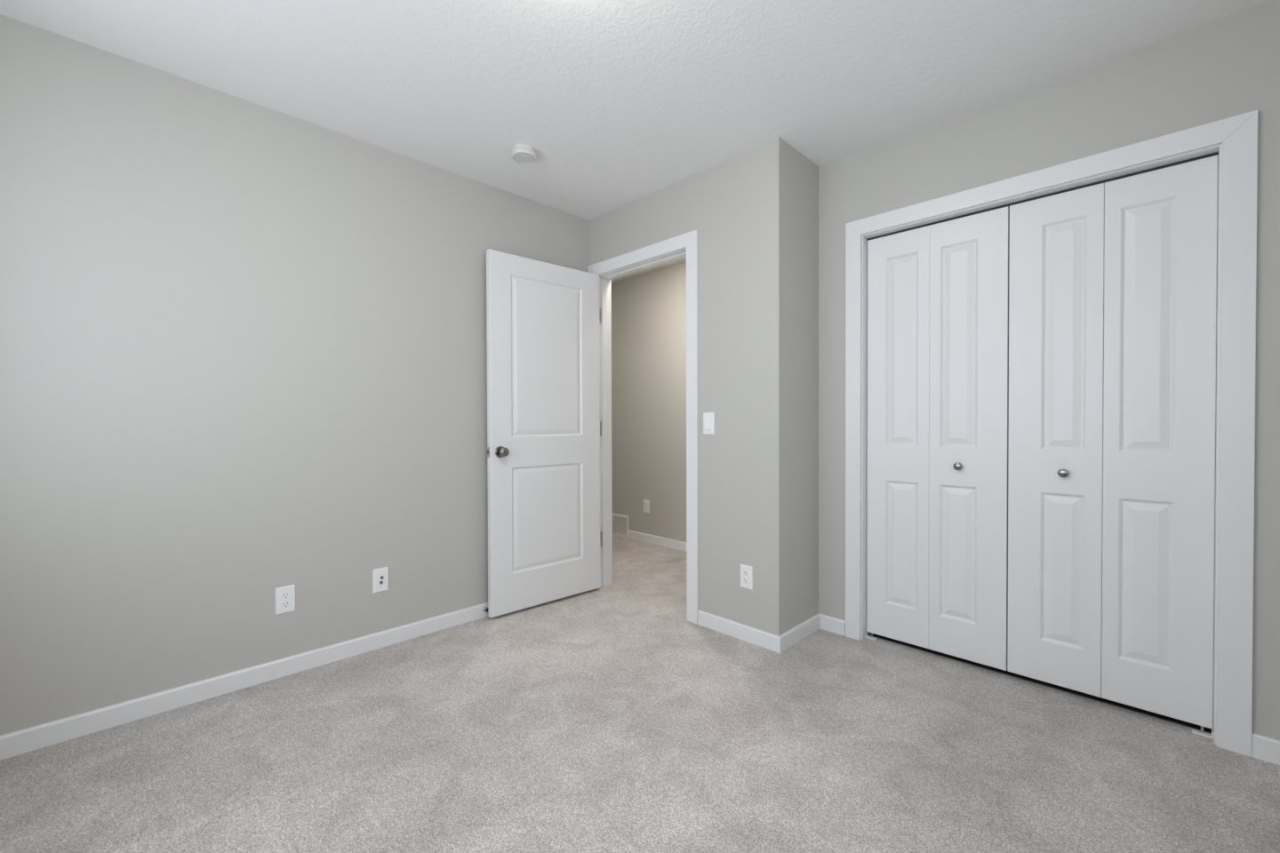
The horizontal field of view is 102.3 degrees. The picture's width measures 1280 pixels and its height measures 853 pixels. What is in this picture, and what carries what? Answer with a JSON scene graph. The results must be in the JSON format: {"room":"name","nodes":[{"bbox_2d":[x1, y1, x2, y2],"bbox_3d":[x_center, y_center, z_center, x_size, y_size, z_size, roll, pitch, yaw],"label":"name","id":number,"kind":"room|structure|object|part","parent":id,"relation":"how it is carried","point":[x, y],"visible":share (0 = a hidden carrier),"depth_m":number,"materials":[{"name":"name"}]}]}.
{"room":"empty bedroom","nodes":[
{"label":"empty bedroom","id":0,"kind":"room"},
{"bbox_2d":[0,14,588,735],"bbox_3d":[-1.353,-0.141,2.511,2.750,2.440,0.116,-1,1,-45],"label":"wall","id":1,"kind":"structure","parent":0,"point":[244,347],"depth_m":2.07,"materials":[{"name":"grey paint"}]},
{"bbox_2d":[0,602,487,759],"bbox_3d":[-1.304,1.042,2.479,2.750,0.076,0.013,-1,1,-45],"label":"baseboard","id":2,"kind":"structure","parent":1,"relation":"attached to","point":[16,743],"depth_m":2.06,"materials":[{"name":"white paint"}]},
{"bbox_2d":[275,584,295,615],"bbox_3d":[-1.543,0.754,2.242,0.072,0.116,0.008,-1,1,-45],"label":"wall outlet","id":3,"kind":"object","parent":1,"relation":"attached to","point":[284,596],"visible":1,"depth_m":2.24,"materials":[{"name":"white plastic"}]},
{"bbox_2d":[280,600,290,608],"bbox_3d":[-1.541,0.774,2.241,0.034,0.029,0.003,-1,1,-45],"label":"socket","id":4,"kind":"object","parent":3,"relation":"attached to","point":[284,604],"depth_m":2.24,"materials":[{"name":"white plastic"}]},
{"bbox_2d":[280,592,290,599],"bbox_3d":[-1.541,0.735,2.240,0.034,0.029,0.003,-1,1,-45],"label":"socket","id":5,"kind":"object","parent":3,"relation":"attached to","point":[284,595],"depth_m":2.24,"materials":[{"name":"white plastic"}]},
{"bbox_2d":[372,567,388,593],"bbox_3d":[-1.265,0.751,2.516,0.072,0.116,0.012,-1,1,-45],"label":"jack plate","id":6,"kind":"object","parent":1,"relation":"attached to","point":[380,576],"visible":1,"depth_m":2.51,"materials":[{"name":"white plastic"}]},
{"bbox_2d":[0,0,1270,282],"bbox_3d":[-0.346,-1.401,2.295,4.135,0.080,4.840,-1,1,-45],"label":"ceiling","id":7,"kind":"structure","parent":0,"point":[618,103],"depth_m":1.92,"materials":[{"name":"white paint"}]},
{"bbox_2d":[511,144,536,163],"bbox_3d":[-0.572,-1.341,2.540,0.122,0.044,0.122,-1,1,-45],"label":"smoke detector","id":8,"kind":"object","parent":7,"relation":"attached to","point":[521,153],"visible":1,"depth_m":2.51,"materials":[{"name":"white plastic"}]},
{"bbox_2d":[0,535,1279,852],"bbox_3d":[-0.338,1.119,2.323,4.135,0.080,4.840,-1,1,-45],"label":"floor","id":9,"kind":"structure","parent":0,"point":[604,719],"depth_m":1.68,"materials":[{"name":"carpet"}]},
{"bbox_2d":[865,632,878,640],"bbox_3d":[1.170,1.054,2.602,0.028,0.032,0.050,-1,1,-45],"label":"pivot bracket","id":10,"kind":"object","parent":9,"relation":"on","point":[871,637],"visible":1,"depth_m":2.60,"materials":[{"name":"white metal"}]},
{"bbox_3d":[1.170,1.068,2.602,0.028,0.005,0.050,-1,1,-45],"label":"floor plate","id":11,"kind":"part","parent":10,"relation":"part of","materials":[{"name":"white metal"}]},
{"bbox_2d":[1192,726,1213,738],"bbox_3d":[1.968,1.061,1.803,0.028,0.032,0.050,-1,1,-45],"label":"pivot bracket","id":12,"kind":"object","parent":9,"relation":"on","point":[1201,732],"visible":1,"depth_m":1.80,"materials":[{"name":"white metal"}]},
{"bbox_2d":[611,261,686,542],"bbox_3d":[1.079,-0.162,3.727,0.120,2.440,4.840,-1,1,-45],"label":"wall","id":13,"kind":"structure","parent":0,"point":[649,308],"depth_m":4.63,"materials":[{"name":"grey paint"}]},
{"bbox_2d":[612,513,628,538],"bbox_3d":[-0.219,0.946,4.949,0.013,0.206,0.302,-1,1,-45],"label":"air vent","id":14,"kind":"object","parent":13,"relation":"in","point":[620,523],"visible":0.56,"depth_m":4.91,"materials":[{"name":"white metal"}]},
{"bbox_2d":[643,499,649,512],"bbox_3d":[0.058,0.724,4.672,0.008,0.116,0.072,-1,1,-45],"label":"wall outlet","id":15,"kind":"object","parent":13,"relation":"attached to","point":[646,503],"visible":1,"depth_m":4.67,"materials":[{"name":"white plastic"}]},
{"bbox_2d":[627,530,686,551],"bbox_3d":[0.638,1.018,4.091,0.013,0.076,2.118,-1,1,-45],"label":"baseboard","id":16,"kind":"structure","parent":13,"relation":"attached to","point":[661,541],"depth_m":4.57,"materials":[{"name":"white paint"}]},
{"bbox_2d":[588,136,778,636],"bbox_3d":[-0.330,-0.155,3.513,0.118,2.440,2.912,-1,1,-45],"label":"wall","id":17,"kind":"structure","parent":0,"point":[732,204],"depth_m":2.62,"materials":[{"name":"paint"}]},
{"bbox_2d":[587,229,698,624],"bbox_3d":[0.032,0.002,3.155,0.150,2.132,0.932,-1,1,-45],"label":"door frame","id":18,"kind":"structure","parent":17,"relation":"attached to","point":[684,245],"depth_m":2.94,"materials":[{"name":"white paint"}]},
{"bbox_2d":[486,248,600,617],"bbox_3d":[-0.551,0.038,3.096,0.786,2.029,0.146,-1,1,-42],"label":"door","id":19,"kind":"structure","parent":18,"relation":"attached to","point":[543,339],"depth_m":3.05,"materials":[{"name":"white paint"}]},
{"bbox_3d":[-0.835,0.142,2.844,0.002,0.056,0.027,-1,1,-43],"label":"latch plate","id":20,"kind":"part","parent":19,"relation":"part of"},
{"bbox_3d":[-0.755,0.142,2.847,0.055,0.055,0.051,-1,1,-42],"label":"knob","id":21,"kind":"part","parent":19,"relation":"part of","materials":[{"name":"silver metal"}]},
{"bbox_3d":[-0.224,-0.001,3.504,0.017,2.132,0.076,-1,1,-45],"label":"casing","id":22,"kind":"part","parent":18,"relation":"part of","materials":[{"name":"white paint"}]},
{"bbox_3d":[-0.017,-1.022,3.095,0.017,0.075,0.921,-1,1,-45],"label":"head casing","id":23,"kind":"part","parent":18,"relation":"part of","materials":[{"name":"white paint"}]},
{"bbox_3d":[0.285,0.007,2.806,0.017,2.127,0.075,-1,1,-45],"label":"casing","id":24,"kind":"part","parent":18,"relation":"part of","materials":[{"name":"white paint"}]},
{"bbox_2d":[703,412,714,434],"bbox_3d":[0.361,-0.016,2.732,0.014,0.116,0.072,-1,1,-45],"label":"light switch","id":25,"kind":"object","parent":17,"relation":"attached to","point":[708,418],"visible":1,"depth_m":2.73,"materials":[{"name":"white plastic"}]},
{"bbox_2d":[697,610,780,653],"bbox_3d":[0.493,1.035,2.616,0.013,0.076,0.494,-1,1,-45],"label":"baseboard","id":26,"kind":"structure","parent":17,"relation":"attached to","point":[766,640],"depth_m":2.60,"materials":[{"name":"white paint"}]},
{"bbox_2d":[740,564,752,590],"bbox_3d":[0.531,0.753,2.577,0.008,0.116,0.072,-1,1,-45],"label":"wall outlet","id":27,"kind":"object","parent":17,"relation":"attached to","point":[746,572],"visible":1,"depth_m":2.57,"materials":[{"name":"white plastic"}]},
{"bbox_2d":[743,577,749,583],"bbox_3d":[0.529,0.772,2.576,0.003,0.029,0.034,-1,1,-45],"label":"socket","id":28,"kind":"object","parent":27,"relation":"attached to","point":[746,580],"depth_m":2.57,"materials":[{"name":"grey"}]},
{"bbox_2d":[743,569,749,576],"bbox_3d":[0.529,0.733,2.575,0.003,0.029,0.034,-1,1,-45],"label":"socket","id":29,"kind":"object","parent":27,"relation":"attached to","point":[746,572],"depth_m":2.57,"materials":[{"name":"grey plastic"}]},
{"bbox_2d":[778,136,818,636],"bbox_3d":[1.023,-0.152,2.888,1.144,2.440,0.116,-1,1,-45],"label":"wall","id":30,"kind":"structure","parent":0,"point":[798,176],"depth_m":2.56,"materials":[{"name":"grey paint"}]},
{"bbox_2d":[779,613,819,653],"bbox_3d":[0.807,1.034,2.590,0.422,0.076,0.013,-1,1,-45],"label":"baseboard","id":31,"kind":"structure","parent":30,"relation":"attached to","point":[803,630],"depth_m":2.57,"materials":[{"name":"white paint"}]},
{"bbox_2d":[818,0,1279,740],"bbox_3d":[1.585,-0.146,2.175,0.116,2.440,1.688,-1,1,-45],"label":"wall","id":32,"kind":"structure","parent":0,"point":[1227,67],"depth_m":1.93,"materials":[{"name":"grey paint"}]},
{"bbox_2d":[818,613,845,636],"bbox_3d":[0.998,1.032,2.688,0.013,0.076,0.145,-1,1,-45],"label":"baseboard","id":33,"kind":"structure","parent":32,"relation":"attached to","point":[828,623],"depth_m":2.68,"materials":[{"name":"white paint"}]},
{"bbox_2d":[866,206,1009,671],"bbox_3d":[1.356,0.054,2.398,0.066,1.976,0.584,-1,1,-45],"label":"door","id":34,"kind":"structure","parent":32,"relation":"in","point":[938,434],"depth_m":2.37,"materials":[{"name":"white paint"}]},
{"bbox_3d":[1.257,0.053,2.511,0.030,1.976,0.284,-1,1,-45],"label":"panel","id":35,"kind":"part","parent":34,"relation":"part of","materials":[{"name":"white paint"}]},
{"bbox_3d":[1.423,0.178,2.305,0.028,0.035,0.035,-1,1,-45],"label":"knob","id":36,"kind":"part","parent":34,"relation":"part of","materials":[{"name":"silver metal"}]},
{"bbox_3d":[1.464,0.055,2.304,0.030,1.976,0.299,-1,1,-45],"label":"panel","id":37,"kind":"part","parent":34,"relation":"part of","materials":[{"name":"white paint"}]},
{"bbox_2d":[845,110,1258,757],"bbox_3d":[1.574,0.025,2.200,0.167,2.097,1.341,-1,1,-45],"label":"trim","id":38,"kind":"structure","parent":32,"relation":"attached to","point":[1234,140],"depth_m":1.73,"materials":[{"name":"white paint"}]},
{"bbox_3d":[1.074,0.022,2.594,0.017,2.097,0.076,-1,1,-45],"label":"casing","id":39,"kind":"part","parent":38,"relation":"part of","materials":[{"name":"white paint"}]},
{"bbox_3d":[1.518,-0.985,2.135,0.017,0.076,1.340,-1,1,-45],"label":"head casing","id":40,"kind":"part","parent":38,"relation":"part of","materials":[{"name":"white paint"}]},
{"bbox_3d":[1.968,0.030,1.699,0.017,2.097,0.076,-1,1,-45],"label":"casing","id":41,"kind":"part","parent":38,"relation":"part of","materials":[{"name":"white paint"}]},
{"bbox_2d":[1007,154,1217,728],"bbox_3d":[1.772,0.058,1.980,0.066,1.976,0.586,-1,1,-45],"label":"door","id":42,"kind":"structure","parent":32,"relation":"in","point":[1113,284],"depth_m":1.94,"materials":[{"name":"white paint"}]},
{"bbox_3d":[1.678,0.057,2.090,0.030,1.976,0.298,-1,1,-45],"label":"panel","id":43,"kind":"part","parent":42,"relation":"part of","materials":[{"name":"white paint"}]},
{"bbox_3d":[1.682,0.185,2.046,0.028,0.035,0.035,-1,1,-45],"label":"knob","id":44,"kind":"part","parent":42,"relation":"part of","materials":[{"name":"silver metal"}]},
{"bbox_3d":[1.885,0.059,1.882,0.030,1.976,0.288,-1,1,-45],"label":"panel","id":45,"kind":"part","parent":42,"relation":"part of","materials":[{"name":"white paint"}]},
{"bbox_2d":[1251,732,1279,765],"bbox_3d":[2.070,1.041,1.615,0.013,0.076,0.197,-1,1,-45],"label":"baseboard","id":46,"kind":"structure","parent":32,"relation":"attached to","point":[1263,748],"depth_m":1.66,"materials":[{"name":"white paint"}]}
]}

